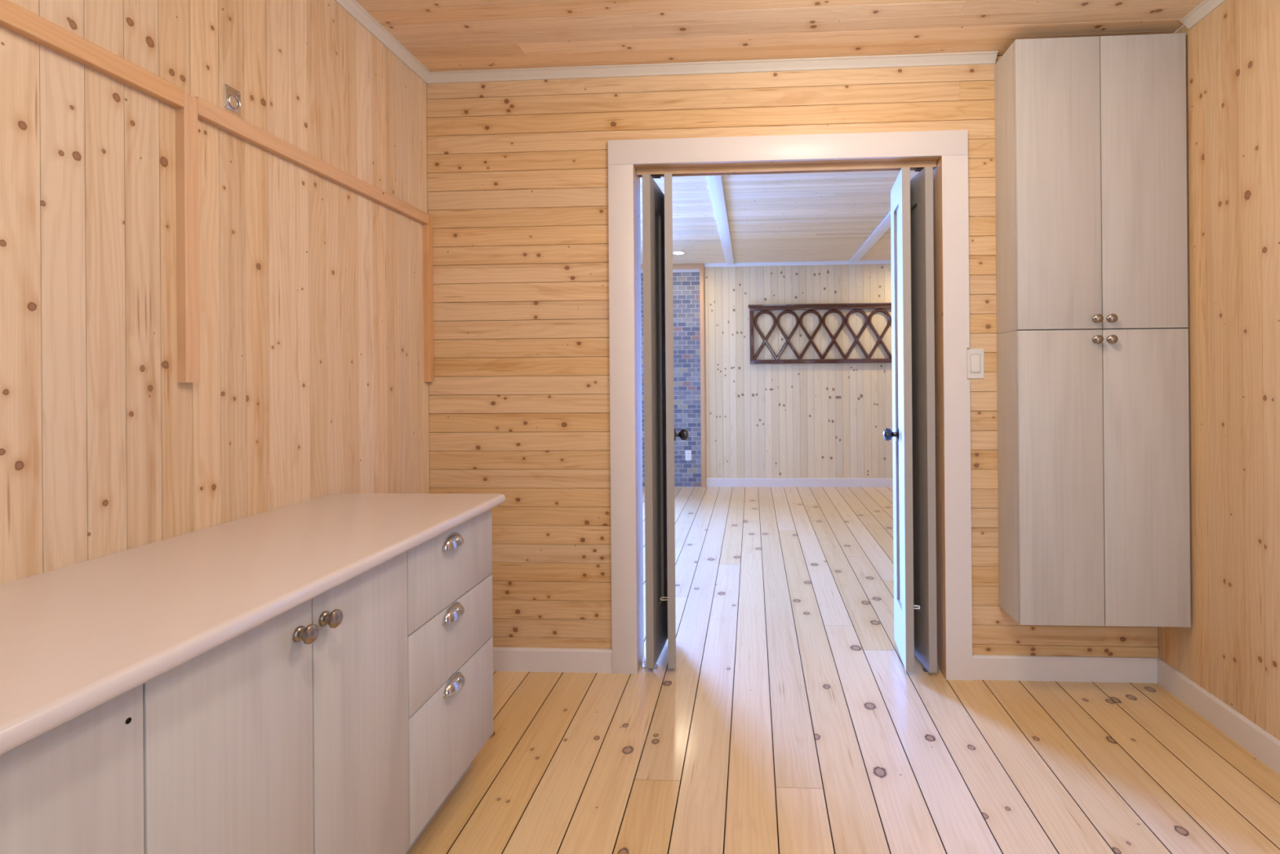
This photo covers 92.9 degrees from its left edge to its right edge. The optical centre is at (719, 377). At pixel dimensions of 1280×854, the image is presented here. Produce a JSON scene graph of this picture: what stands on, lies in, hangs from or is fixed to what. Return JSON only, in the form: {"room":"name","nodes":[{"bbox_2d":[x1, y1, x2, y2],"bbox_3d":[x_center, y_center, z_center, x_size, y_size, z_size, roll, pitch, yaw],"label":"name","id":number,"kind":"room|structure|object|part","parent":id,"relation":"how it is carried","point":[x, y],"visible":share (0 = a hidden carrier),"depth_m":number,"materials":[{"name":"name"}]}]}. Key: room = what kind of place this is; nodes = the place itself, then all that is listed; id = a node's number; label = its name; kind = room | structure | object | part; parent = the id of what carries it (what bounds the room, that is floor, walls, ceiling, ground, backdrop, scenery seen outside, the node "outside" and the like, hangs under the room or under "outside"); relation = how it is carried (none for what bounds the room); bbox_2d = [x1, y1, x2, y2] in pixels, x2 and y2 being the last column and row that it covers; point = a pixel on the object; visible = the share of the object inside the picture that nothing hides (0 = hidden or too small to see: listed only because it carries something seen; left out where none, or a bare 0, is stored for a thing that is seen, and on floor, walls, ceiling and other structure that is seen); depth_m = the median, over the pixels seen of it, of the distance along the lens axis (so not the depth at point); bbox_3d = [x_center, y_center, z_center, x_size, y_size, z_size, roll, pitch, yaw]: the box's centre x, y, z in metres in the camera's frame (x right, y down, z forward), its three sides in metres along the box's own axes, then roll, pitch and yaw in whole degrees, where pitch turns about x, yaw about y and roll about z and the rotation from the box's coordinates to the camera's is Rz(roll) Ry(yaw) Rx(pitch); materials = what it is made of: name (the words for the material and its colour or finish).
{"room":"utility room","nodes":[
{"label":"utility room","id":0,"kind":"room"},
{"bbox_2d":[0,0,429,584],"bbox_3d":[-1.402,-0.025,0.605,0.100,2.540,4.259,0,0,3],"label":"wall","id":1,"kind":"structure","parent":0,"point":[312,384],"depth_m":1.53,"materials":[{"name":"brown wood"}]},
{"bbox_2d":[0,0,184,107],"bbox_3d":[-1.345,-0.674,0.615,0.022,0.044,1.684,0,0,3],"label":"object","id":2,"kind":"object","parent":1,"relation":"attached to","point":[14,17],"visible":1,"depth_m":1.24,"materials":[{"name":"brown wood"}]},
{"bbox_2d":[175,92,199,382],"bbox_3d":[-1.296,-0.339,1.474,0.023,0.700,0.036,0,0,3],"label":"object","id":3,"kind":"object","parent":1,"relation":"attached to","point":[186,117],"visible":0.95,"depth_m":1.46,"materials":[{"name":"brown wood"}]},
{"bbox_2d":[223,84,240,114],"bbox_3d":[-1.300,-0.745,1.615,0.007,0.062,0.050,0,0,3],"label":"plate","id":4,"kind":"object","parent":1,"relation":"attached to","point":[232,97],"visible":1,"depth_m":1.61,"materials":[{"name":"metal"}]},
{"bbox_3d":[-1.300,-0.738,1.617,0.001,0.043,0.043,0,0,3],"label":"dish","id":5,"kind":"part","parent":4,"relation":"part of","materials":[{"name":"metal"}]},
{"bbox_2d":[195,97,427,223],"bbox_3d":[-1.270,-0.673,2.022,0.022,0.043,1.060,0,0,3],"label":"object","id":6,"kind":"object","parent":1,"relation":"attached to","point":[207,112],"visible":0.9,"depth_m":1.82,"materials":[{"name":"brown wood"}]},
{"bbox_2d":[334,0,430,84],"bbox_3d":[-1.349,-1.279,0.533,0.034,0.034,4.119,0,0,3],"label":"trim","id":7,"kind":"structure","parent":1,"relation":"attached to","point":[352,7],"depth_m":2.26,"materials":[{"name":"white wood"}]},
{"bbox_2d":[422,214,433,382],"bbox_3d":[-1.238,-0.337,2.569,0.023,0.708,0.035,0,0,3],"label":"cleat","id":8,"kind":"object","parent":1,"relation":"attached to","point":[427,228],"visible":0.9,"depth_m":2.55,"materials":[{"name":"brown wood"}]},
{"bbox_2d":[355,0,1204,264],"bbox_3d":[0.330,-1.368,2.626,6.800,0.120,8.479,0,0,3],"label":"ceiling","id":9,"kind":"structure","parent":0,"point":[442,35],"depth_m":2.33,"materials":[{"name":"brown wood"}]},
{"bbox_2d":[672,250,685,254],"bbox_3d":[-0.421,-1.292,6.249,0.142,0.012,0.142,0,0,3],"label":"recessed light","id":10,"kind":"object","parent":9,"relation":"in","point":[678,252],"visible":0.94,"depth_m":6.22,"materials":[{"name":"white"}]},
{"bbox_2d":[706,175,734,264],"bbox_3d":[0.014,-1.292,4.752,0.092,0.022,4.170,0,0,3],"label":"ceiling beam","id":11,"kind":"structure","parent":9,"relation":"attached to","point":[715,182],"depth_m":4.73,"materials":[{"name":"white wood"}]},
{"bbox_2d":[848,211,890,262],"bbox_3d":[1.391,-1.304,4.678,0.097,0.022,4.170,0,0,3],"label":"ceiling beam","id":12,"kind":"structure","parent":9,"relation":"attached to","point":[885,224],"depth_m":5.63,"materials":[{"name":"white wood"}]},
{"bbox_2d":[426,55,1158,657],"bbox_3d":[0.259,-0.037,2.579,3.030,2.540,0.141,0,0,3],"label":"wall","id":13,"kind":"structure","parent":0,"point":[517,171],"depth_m":2.56,"materials":[{"name":"brown wood"}]},
{"bbox_2d":[493,646,612,673],"bbox_3d":[-0.842,1.194,2.560,0.788,0.096,0.013,0,0,3],"label":"baseboard","id":14,"kind":"structure","parent":13,"relation":"attached to","point":[504,659],"depth_m":2.55,"materials":[{"name":"white wood"}]},
{"bbox_2d":[641,173,688,668],"bbox_3d":[-0.231,0.189,2.682,0.174,2.095,0.318,0,0,14],"label":"door","id":15,"kind":"structure","parent":13,"relation":"in","point":[660,434],"depth_m":2.54,"materials":[{"name":"beige paint"}]},
{"bbox_3d":[-0.170,0.254,2.703,0.065,0.062,0.062,0,0,-4],"label":"knob","id":16,"kind":"part","parent":15,"relation":"part of","materials":[{"name":"black metal"}]},
{"bbox_2d":[426,51,998,84],"bbox_3d":[-0.067,-1.288,2.509,2.382,0.034,0.034,0,0,3],"label":"trim","id":17,"kind":"structure","parent":13,"relation":"attached to","point":[979,57],"depth_m":2.50,"materials":[{"name":"white wood"}]},
{"bbox_2d":[633,155,946,679],"bbox_3d":[0.286,0.158,2.569,1.301,2.149,0.158,0,0,3],"label":"trim","id":18,"kind":"structure","parent":13,"relation":"attached to","point":[916,164],"depth_m":2.55,"materials":[{"name":"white wood"}]},
{"bbox_2d":[608,129,972,679],"bbox_3d":[0.280,0.116,2.498,1.478,2.234,0.018,0,0,3],"label":"trim","id":19,"kind":"structure","parent":13,"relation":"attached to","point":[623,154],"depth_m":2.49,"materials":[{"name":"white wood"}]},
{"bbox_3d":[-0.405,0.173,2.535,0.106,2.132,0.018,0,0,3],"label":"leg","id":20,"kind":"part","parent":19,"relation":"part of","materials":[{"name":"white wood"}]},
{"bbox_3d":[0.966,0.161,2.461,0.104,2.132,0.018,0,0,3],"label":"leg","id":21,"kind":"part","parent":19,"relation":"part of","materials":[{"name":"white wood"}]},
{"bbox_2d":[882,166,938,672],"bbox_3d":[0.814,0.181,2.642,0.196,2.095,0.319,0,0,3],"label":"door","id":22,"kind":"structure","parent":13,"relation":"in","point":[913,434],"depth_m":2.52,"materials":[{"name":"beige paint"}]},
{"bbox_3d":[0.749,0.247,2.641,0.065,0.062,0.062,0,0,8],"label":"knob","id":23,"kind":"part","parent":22,"relation":"part of","materials":[{"name":"metal"}]},
{"bbox_2d":[966,348,984,378],"bbox_3d":[1.043,-0.059,2.460,0.072,0.122,0.012,0,0,3],"label":"light switch","id":24,"kind":"object","parent":13,"relation":"attached to","point":[975,357],"visible":1,"depth_m":2.46,"materials":[{"name":"white plastic"}]},
{"bbox_3d":[1.043,-0.059,2.459,0.037,0.072,0.001,0,0,3],"label":"rocker frame","id":25,"kind":"part","parent":24,"relation":"part of","materials":[{"name":"white plastic"}]},
{"bbox_2d":[972,654,1157,683],"bbox_3d":[1.389,1.175,2.441,0.726,0.096,0.013,0,0,3],"label":"baseboard","id":26,"kind":"structure","parent":13,"relation":"attached to","point":[984,667],"depth_m":2.44,"materials":[{"name":"white wood"}]},
{"bbox_2d":[994,32,1187,333],"bbox_3d":[1.425,-0.728,2.331,0.613,1.091,0.229,0,0,3],"label":"upper cabinet","id":27,"kind":"object","parent":13,"relation":"attached to","point":[1091,143],"visible":1,"depth_m":2.25,"materials":[{"name":"laminate"}]},
{"bbox_3d":[1.267,-0.727,2.264,0.305,1.088,0.018,0,0,3],"label":"door","id":28,"kind":"part","parent":27,"relation":"part of","materials":[{"name":"laminate"}]},
{"bbox_3d":[1.399,-0.220,2.233,0.032,0.032,0.029,0,0,3],"label":"knob","id":29,"kind":"part","parent":27,"relation":"part of","materials":[{"name":"silver metal"}]},
{"bbox_3d":[1.450,-0.220,2.230,0.032,0.032,0.029,0,0,3],"label":"knob","id":30,"kind":"part","parent":27,"relation":"part of","materials":[{"name":"silver metal"}]},
{"bbox_3d":[1.575,-0.729,2.247,0.305,1.088,0.018,0,0,3],"label":"door","id":31,"kind":"part","parent":27,"relation":"part of","materials":[{"name":"laminate"}]},
{"bbox_2d":[996,328,1191,626],"bbox_3d":[1.434,0.371,2.330,0.613,1.106,0.229,0,0,3],"label":"upper cabinet","id":32,"kind":"object","parent":13,"relation":"attached to","point":[1094,517],"visible":1,"depth_m":2.25,"materials":[{"name":"laminate"}]},
{"bbox_3d":[1.276,0.373,2.263,0.305,1.102,0.018,0,0,3],"label":"door","id":33,"kind":"part","parent":32,"relation":"part of","materials":[{"name":"laminate"}]},
{"bbox_3d":[1.400,-0.143,2.233,0.032,0.032,0.029,0,0,3],"label":"knob","id":34,"kind":"part","parent":32,"relation":"part of","materials":[{"name":"silver metal"}]},
{"bbox_3d":[1.451,-0.143,2.230,0.032,0.032,0.029,0,0,3],"label":"knob","id":35,"kind":"part","parent":32,"relation":"part of","materials":[{"name":"silver metal"}]},
{"bbox_3d":[1.584,0.370,2.246,0.305,1.102,0.018,0,0,3],"label":"door","id":36,"kind":"part","parent":32,"relation":"part of","materials":[{"name":"laminate"}]},
{"bbox_2d":[703,263,893,480],"bbox_3d":[0.570,-0.036,6.906,6.800,2.540,0.120,0,0,3],"label":"wall","id":37,"kind":"structure","parent":0,"point":[797,420],"depth_m":6.83,"materials":[{"name":"brown wood"}]},
{"bbox_2d":[640,263,699,270],"bbox_3d":[-0.722,-1.265,6.899,1.000,0.060,0.034,0,0,3],"label":"trim","id":38,"kind":"structure","parent":37,"relation":"attached to","point":[675,266],"depth_m":6.87,"materials":[{"name":"brown wood"}]},
{"bbox_2d":[640,268,701,487],"bbox_3d":[-0.702,0.005,6.899,0.981,2.478,0.031,0,0,3],"label":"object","id":39,"kind":"structure","parent":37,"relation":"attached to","point":[686,282],"depth_m":6.87,"materials":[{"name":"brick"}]},
{"bbox_2d":[684,450,691,460],"bbox_3d":[-0.352,0.880,6.860,0.070,0.115,0.007,0,0,3],"label":"power outlet","id":40,"kind":"object","parent":39,"relation":"attached to","point":[687,453],"visible":1,"depth_m":6.86,"materials":[{"name":"white plastic"}]},
{"bbox_2d":[699,263,706,487],"bbox_3d":[-0.189,-0.030,6.867,0.046,2.539,0.040,0,0,3],"label":"trim","id":41,"kind":"structure","parent":37,"relation":"attached to","point":[701,265],"depth_m":6.85,"materials":[{"name":"brown wood"}]},
{"bbox_2d":[703,259,891,266],"bbox_3d":[1.888,-1.299,6.758,4.132,0.036,0.036,0,0,3],"label":"trim","id":42,"kind":"structure","parent":37,"relation":"attached to","point":[882,261],"depth_m":6.81,"materials":[{"name":"white wood"}]},
{"bbox_2d":[705,478,893,487],"bbox_3d":[1.908,1.175,6.768,4.132,0.096,0.013,0,0,3],"label":"baseboard","id":43,"kind":"structure","parent":37,"relation":"attached to","point":[780,482],"depth_m":6.81,"materials":[{"name":"white wood"}]},
{"bbox_2d":[748,302,892,364],"bbox_3d":[1.285,-0.497,6.775,1.914,0.666,0.066,0,0,3],"label":"wall decoration","id":44,"kind":"object","parent":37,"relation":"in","point":[856,307],"depth_m":6.78,"materials":[{"name":"brown wood"}]},
{"bbox_3d":[1.282,-0.815,6.775,1.914,0.030,0.066,0,0,3],"label":"cornice","id":45,"kind":"part","parent":44,"relation":"part of","materials":[{"name":"brown wood"}]},
{"bbox_3d":[1.283,-0.784,6.785,1.886,0.032,0.045,0,0,3],"label":"rail","id":46,"kind":"part","parent":44,"relation":"part of","materials":[{"name":"brown wood"}]},
{"bbox_3d":[1.288,-0.188,6.785,1.886,0.048,0.045,0,0,3],"label":"rail","id":47,"kind":"part","parent":44,"relation":"part of","materials":[{"name":"brown wood"}]},
{"bbox_2d":[407,486,1279,853],"bbox_3d":[0.354,1.292,2.668,6.800,0.120,8.567,0,0,3],"label":"floor","id":48,"kind":"structure","parent":0,"point":[789,717],"depth_m":2.04,"materials":[{"name":"brown wood"}]},
{"bbox_2d":[0,684,144,853],"bbox_3d":[-1.073,0.826,0.524,0.550,0.832,0.631,0,0,3],"label":"base cabinet","id":49,"kind":"object","parent":48,"relation":"on","point":[76,787],"visible":0.73,"depth_m":0.75,"materials":[{"name":"laminate"}]},
{"bbox_2d":[142,551,408,853],"bbox_3d":[-1.024,0.826,1.154,0.581,0.832,0.630,0,0,3],"label":"base cabinet","id":50,"kind":"object","parent":48,"relation":"on","point":[289,735],"visible":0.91,"depth_m":1.09,"materials":[{"name":"laminate"}]},
{"bbox_3d":[-0.783,0.771,0.984,0.018,0.719,0.312,0,0,3],"label":"door","id":51,"kind":"part","parent":50,"relation":"part of","materials":[{"name":"laminate"}]},
{"bbox_2d":[0,493,505,755],"bbox_3d":[-1.044,0.393,0.847,0.580,0.032,2.280,0,0,3],"label":"countertop","id":52,"kind":"structure","parent":50,"relation":"on","point":[76,638],"depth_m":1.06,"materials":[{"name":"laminate"}]},
{"bbox_3d":[-0.754,0.468,1.104,0.032,0.034,0.034,0,0,3],"label":"knob","id":53,"kind":"part","parent":50,"relation":"part of","materials":[{"name":"silver metal"}]},
{"bbox_3d":[-0.751,0.466,1.170,0.032,0.034,0.034,0,0,3],"label":"knob","id":54,"kind":"part","parent":50,"relation":"part of","materials":[{"name":"silver metal"}]},
{"bbox_3d":[-0.766,0.771,1.299,0.018,0.719,0.311,0,0,3],"label":"door","id":55,"kind":"part","parent":50,"relation":"part of","materials":[{"name":"laminate"}]},
{"bbox_2d":[404,509,493,853],"bbox_3d":[-0.998,0.826,1.707,0.572,0.832,0.474,0,0,3],"label":"base cabinet","id":56,"kind":"object","parent":48,"relation":"on","point":[450,624],"visible":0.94,"depth_m":1.64,"materials":[{"name":"laminate"}]},
{"bbox_3d":[-0.747,0.517,1.694,0.018,0.210,0.472,0,0,3],"label":"drawer","id":57,"kind":"part","parent":56,"relation":"part of","materials":[{"name":"laminate"}]},
{"bbox_3d":[-0.746,0.723,1.693,0.018,0.195,0.472,0,0,3],"label":"drawer","id":58,"kind":"part","parent":56,"relation":"part of","materials":[{"name":"laminate"}]},
{"bbox_3d":[-0.744,0.978,1.693,0.018,0.306,0.472,0,0,3],"label":"drawer","id":59,"kind":"part","parent":56,"relation":"part of","materials":[{"name":"laminate"}]},
{"bbox_3d":[-0.728,0.449,1.669,0.024,0.040,0.107,0,0,3],"label":"cup pull","id":60,"kind":"part","parent":56,"relation":"part of","materials":[{"name":"silver metal"}]},
{"bbox_3d":[-0.727,0.645,1.669,0.024,0.040,0.107,0,0,3],"label":"cup pull","id":61,"kind":"part","parent":56,"relation":"part of","materials":[{"name":"silver metal"}]},
{"bbox_3d":[-0.725,0.842,1.669,0.024,0.040,0.107,0,0,3],"label":"cup pull","id":62,"kind":"part","parent":56,"relation":"part of","materials":[{"name":"silver metal"}]},
{"bbox_2d":[1158,0,1279,740],"bbox_3d":[1.699,-0.050,0.439,0.100,2.540,4.259,0,0,3],"label":"wall","id":63,"kind":"structure","parent":0,"point":[1230,649],"depth_m":2.04,"materials":[{"name":"brown wood"}]},
{"bbox_2d":[1180,0,1226,29],"bbox_3d":[1.613,-1.303,0.273,0.034,0.034,3.916,0,0,3],"label":"trim","id":64,"kind":"structure","parent":63,"relation":"attached to","point":[1206,7],"depth_m":2.15,"materials":[{"name":"white wood"}]},
{"bbox_2d":[1155,657,1279,774],"bbox_3d":[1.649,1.172,0.371,0.013,0.096,4.119,0,0,3],"label":"baseboard","id":65,"kind":"structure","parent":63,"relation":"attached to","point":[1257,741],"depth_m":2.08,"materials":[{"name":"white wood"}]}
]}

